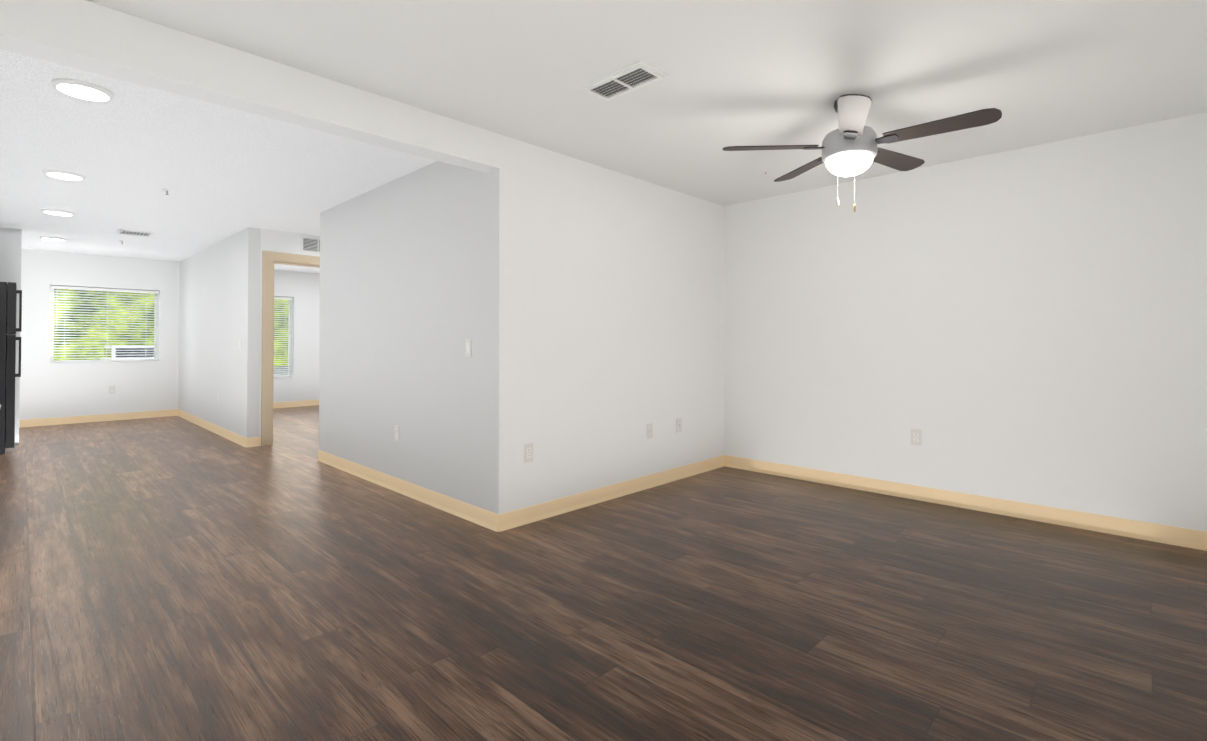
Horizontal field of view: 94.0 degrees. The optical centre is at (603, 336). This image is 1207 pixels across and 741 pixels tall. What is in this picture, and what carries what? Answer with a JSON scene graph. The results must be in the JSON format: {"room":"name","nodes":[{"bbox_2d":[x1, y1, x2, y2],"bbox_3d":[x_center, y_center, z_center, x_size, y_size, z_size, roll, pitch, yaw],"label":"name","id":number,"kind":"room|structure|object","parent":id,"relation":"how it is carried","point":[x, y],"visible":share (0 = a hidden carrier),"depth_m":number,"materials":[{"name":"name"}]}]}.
{"room":"empty living room","nodes":[
{"label":"empty living room","id":0,"kind":"room"},
{"bbox_2d":[0,227,21,444],"bbox_3d":[-6.947,0.006,6.110,0.120,2.440,0.850,-1,-1,44],"label":"wall","id":1,"kind":"structure","parent":0,"point":[10,252],"depth_m":6.34,"materials":[{"name":"white paint"}]},
{"bbox_2d":[19,249,319,422],"bbox_3d":[-6.189,0.050,9.619,0.150,2.440,7.190,-1,-1,44],"label":"wall","id":2,"kind":"structure","parent":0,"point":[47,390],"depth_m":8.42,"materials":[{"name":"white paint"}]},
{"bbox_2d":[19,409,174,427],"bbox_3d":[-7.360,1.202,8.275,0.015,0.102,1.710,-1,-1,44],"label":"baseboard","id":3,"kind":"structure","parent":2,"relation":"attached to","point":[161,413],"depth_m":8.20,"materials":[{"name":"beige wood"}]},
{"bbox_2d":[49,285,158,362],"bbox_3d":[-7.427,-0.160,8.406,0.060,1.110,1.220,-1,-1,44],"label":"window","id":4,"kind":"structure","parent":2,"relation":"in","point":[50,328],"depth_m":8.26,"materials":[{"name":"white plastic"}]},
{"bbox_2d":[50,286,158,361],"bbox_3d":[-7.372,-0.166,8.352,0.072,1.076,1.196,-1,-1,44],"label":"window blind","id":5,"kind":"object","parent":4,"relation":"attached to","point":[107,303],"visible":1,"depth_m":8.32,"materials":[{"name":"white plastic"}]},
{"bbox_2d":[49,361,158,363],"bbox_3d":[-7.368,0.387,8.342,0.100,0.015,1.218,-1,-1,44],"label":"window sill","id":6,"kind":"structure","parent":2,"relation":"attached to","point":[100,362],"depth_m":8.27,"materials":[{"name":"white plastic"}]},
{"bbox_2d":[109,386,114,393],"bbox_3d":[-7.297,0.797,8.351,0.008,0.118,0.072,-1,-1,44],"label":"outlet","id":7,"kind":"object","parent":2,"relation":"attached to","point":[111,389],"visible":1,"depth_m":8.35,"materials":[{"name":"white plastic"}]},
{"bbox_2d":[273,296,291,376],"bbox_3d":[-5.988,0.018,9.892,0.060,1.450,0.920,-1,-1,44],"label":"window","id":8,"kind":"structure","parent":2,"relation":"in","point":[290,352],"depth_m":10.18,"materials":[{"name":"white plastic"}]},
{"bbox_2d":[273,297,292,376],"bbox_3d":[-5.932,0.013,9.838,0.072,1.416,0.896,-1,-1,44],"label":"window blind","id":9,"kind":"object","parent":8,"relation":"attached to","point":[282,298],"visible":0.31,"depth_m":10.05,"materials":[{"name":"white plastic"}]},
{"bbox_2d":[273,400,318,407],"bbox_3d":[-5.184,1.230,10.525,0.015,0.102,4.230,-1,-1,44],"label":"baseboard","id":10,"kind":"structure","parent":2,"relation":"attached to","point":[308,402],"depth_m":10.15,"materials":[{"name":"beige wood"}]},
{"bbox_2d":[179,227,260,437],"bbox_3d":[-5.300,0.025,7.626,3.900,2.440,0.120,-1,-1,44],"label":"wall","id":11,"kind":"structure","parent":0,"point":[219,311],"depth_m":6.97,"materials":[{"name":"white paint"}]},
{"bbox_2d":[175,409,250,446],"bbox_3d":[-5.341,1.193,7.558,3.915,0.102,0.015,-1,-1,44],"label":"baseboard","id":12,"kind":"structure","parent":11,"relation":"attached to","point":[243,441],"depth_m":7.16,"materials":[{"name":"beige wood"}]},
{"bbox_2d":[0,0,499,172],"bbox_3d":[-1.702,-1.152,2.476,0.147,0.213,2.900,-1,-1,44],"label":"header beam","id":13,"kind":"structure","parent":0,"point":[85,35],"depth_m":2.45,"materials":[{"name":"white paint"}]},
{"bbox_2d":[259,229,319,436],"bbox_3d":[-2.429,0.028,7.875,0.120,2.440,4.230,-1,-1,44],"label":"wall","id":14,"kind":"structure","parent":0,"point":[280,241],"depth_m":6.43,"materials":[{"name":"white paint"}]},
{"bbox_2d":[261,251,319,445],"bbox_3d":[-3.517,0.139,6.749,0.156,2.190,1.060,-1,-1,44],"label":"door frame","id":15,"kind":"structure","parent":14,"relation":"attached to","point":[270,259],"depth_m":6.36,"materials":[{"name":"beige wood"}]},
{"bbox_2d":[301,236,319,253],"bbox_3d":[-3.429,-1.086,6.761,0.011,0.190,0.380,-1,-1,44],"label":"air vent","id":16,"kind":"object","parent":14,"relation":"in","point":[310,244],"visible":0.6,"depth_m":6.70,"materials":[{"name":"white metal"}]},
{"bbox_2d":[319,134,514,514],"bbox_3d":[-1.677,-0.013,4.539,3.000,2.440,0.120,-1,-1,44],"label":"wall","id":17,"kind":"structure","parent":0,"point":[417,278],"depth_m":4.07,"materials":[{"name":"white paint"}]},
{"bbox_2d":[395,425,398,440],"bbox_3d":[-1.607,0.755,4.372,0.072,0.118,0.008,-1,-1,44],"label":"outlet","id":18,"kind":"object","parent":17,"relation":"attached to","point":[396,433],"visible":1,"depth_m":4.37,"materials":[{"name":"white plastic"}]},
{"bbox_2d":[317,450,498,531],"bbox_3d":[-1.723,1.155,4.475,3.004,0.102,0.015,-1,-1,44],"label":"baseboard","id":19,"kind":"structure","parent":17,"relation":"attached to","point":[474,514],"depth_m":4.12,"materials":[{"name":"beige wood"}]},
{"bbox_2d":[465,339,471,356],"bbox_3d":[-0.886,0.076,3.681,0.072,0.118,0.011,-1,-1,44],"label":"light switch","id":20,"kind":"object","parent":17,"relation":"attached to","point":[468,347],"visible":1,"depth_m":3.67,"materials":[{"name":"white plastic"}]},
{"bbox_2d":[0,405,1206,740],"bbox_3d":[-2.056,1.270,5.606,11.650,0.100,7.190,-1,-1,44],"label":"floor","id":21,"kind":"structure","parent":0,"point":[172,579],"depth_m":2.40,"materials":[{"name":"brown wood"}]},
{"bbox_2d":[0,282,21,453],"bbox_3d":[-6.578,0.326,5.790,0.750,1.782,0.809,-1,-1,44],"label":"fridge","id":22,"kind":"object","parent":21,"relation":"on","point":[9,292],"visible":1,"depth_m":5.76,"materials":[{"name":"black metal"}]},
{"bbox_2d":[0,0,1206,273],"bbox_3d":[-2.056,-1.295,5.638,11.650,0.150,7.190,-1,-1,44],"label":"ceiling","id":23,"kind":"structure","parent":0,"point":[775,72],"depth_m":2.92,"materials":[{"name":"white paint"}]},
{"bbox_2d":[40,236,66,240],"bbox_3d":[-6.759,-1.191,6.910,0.236,0.025,0.236,-1,-1,44],"label":"recessed light","id":24,"kind":"object","parent":23,"relation":"in","point":[52,238],"visible":1,"depth_m":6.87,"materials":[{"name":"white plastic"}]},
{"bbox_2d":[41,209,74,215],"bbox_3d":[-5.350,-1.208,5.519,0.236,0.025,0.236,-1,-1,44],"label":"recessed light","id":25,"kind":"object","parent":23,"relation":"in","point":[58,212],"visible":1,"depth_m":5.47,"materials":[{"name":"white plastic"}]},
{"bbox_2d":[43,169,85,180],"bbox_3d":[-4.113,-1.224,4.295,0.236,0.025,0.236,-1,-1,44],"label":"recessed light","id":26,"kind":"object","parent":23,"relation":"in","point":[65,175],"visible":1,"depth_m":4.25,"materials":[{"name":"white plastic"}]},
{"bbox_2d":[51,78,113,101],"bbox_3d":[-2.639,-1.242,2.855,0.236,0.025,0.236,-1,-1,44],"label":"recessed light","id":27,"kind":"object","parent":23,"relation":"in","point":[80,89],"visible":1,"depth_m":2.82,"materials":[{"name":"white plastic"}]},
{"bbox_2d":[115,229,153,236],"bbox_3d":[-5.466,-1.203,6.563,0.320,0.017,0.320,-1,-1,44],"label":"ceiling vent","id":28,"kind":"object","parent":23,"relation":"in","point":[134,232],"visible":0.98,"depth_m":6.55,"materials":[{"name":"white metal"}]},
{"bbox_2d":[580,60,667,100],"bbox_3d":[0.095,-1.250,2.777,0.400,0.013,0.200,-1,-1,44],"label":"ceiling vent","id":29,"kind":"object","parent":23,"relation":"in","point":[627,78],"visible":1,"depth_m":2.76,"materials":[{"name":"white metal"}]},
{"bbox_2d":[722,94,1001,211],"bbox_3d":[1.345,-0.947,2.968,1.242,0.612,1.271,-1,-1,44],"label":"ceiling fan","id":30,"kind":"object","parent":23,"relation":"hanging from","point":[849,147],"visible":1,"depth_m":2.87,"materials":[{"name":"grey"}]},
{"bbox_2d":[515,139,723,509],"bbox_3d":[0.234,-0.014,4.464,0.147,2.440,2.430,-1,-1,44],"label":"wall","id":31,"kind":"structure","parent":0,"point":[619,312],"depth_m":4.16,"materials":[{"name":"white paint"}]},
{"bbox_2d":[524,443,532,462],"bbox_3d":[-0.478,0.749,3.606,0.008,0.118,0.072,-1,-1,44],"label":"outlet","id":32,"kind":"object","parent":31,"relation":"attached to","point":[528,452],"visible":1,"depth_m":3.60,"materials":[{"name":"white plastic"}]},
{"bbox_2d":[498,455,725,531],"bbox_3d":[0.242,1.154,4.341,0.015,0.102,2.534,-1,-1,44],"label":"baseboard","id":33,"kind":"structure","parent":31,"relation":"attached to","point":[516,518],"depth_m":4.07,"materials":[{"name":"beige wood"}]},
{"bbox_2d":[647,423,652,438],"bbox_3d":[0.373,0.756,4.480,0.016,0.118,0.072,-1,-1,44],"label":"outlet","id":34,"kind":"object","parent":31,"relation":"attached to","point":[650,430],"visible":1,"depth_m":4.48,"materials":[{"name":"white plastic"}]},
{"bbox_2d":[676,418,681,432],"bbox_3d":[0.641,0.755,4.763,0.007,0.118,0.072,-1,-1,44],"label":"jack","id":35,"kind":"object","parent":31,"relation":"attached to","point":[678,424],"visible":1,"depth_m":4.76,"materials":[{"name":"white plastic"}]},
{"bbox_2d":[724,112,1206,531],"bbox_3d":[2.307,-0.017,4.233,3.447,2.440,0.120,-1,-1,44],"label":"wall","id":36,"kind":"structure","parent":0,"point":[1027,325],"depth_m":3.81,"materials":[{"name":"white paint"}]},
{"bbox_2d":[911,429,921,445],"bbox_3d":[2.301,0.745,4.140,0.072,0.118,0.008,-1,-1,44],"label":"outlet","id":37,"kind":"object","parent":36,"relation":"attached to","point":[916,436],"visible":1,"depth_m":4.13,"materials":[{"name":"white plastic"}]},
{"bbox_2d":[726,455,1206,550],"bbox_3d":[2.259,1.151,4.171,3.150,0.102,0.015,-1,-1,44],"label":"baseboard","id":38,"kind":"structure","parent":36,"relation":"attached to","point":[1178,536],"depth_m":3.79,"materials":[{"name":"beige wood"}]},
{"label":"outside","id":39,"kind":"structure","parent":0,"visible":0},
{"bbox_2d":[273,366,287,374],"bbox_3d":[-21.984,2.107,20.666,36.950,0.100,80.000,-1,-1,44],"label":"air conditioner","id":40,"kind":"structure","parent":39,"point":[276,371],"depth_m":36.95,"materials":[{"name":"white plastic"}]},
{"bbox_2d":[100,346,153,359],"bbox_3d":[-23.207,1.303,27.564,4.615,1.680,1.880,-1,-1,44],"label":"suv","id":41,"kind":"object","parent":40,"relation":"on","point":[129,353],"visible":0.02,"depth_m":25.94,"materials":[{"name":"white metal"}]},
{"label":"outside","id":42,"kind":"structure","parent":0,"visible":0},
{"bbox_2d":[53,289,288,364],"bbox_3d":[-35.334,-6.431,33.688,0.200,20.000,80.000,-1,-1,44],"label":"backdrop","id":43,"kind":"structure","parent":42,"point":[280,349],"depth_m":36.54,"materials":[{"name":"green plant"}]}
]}

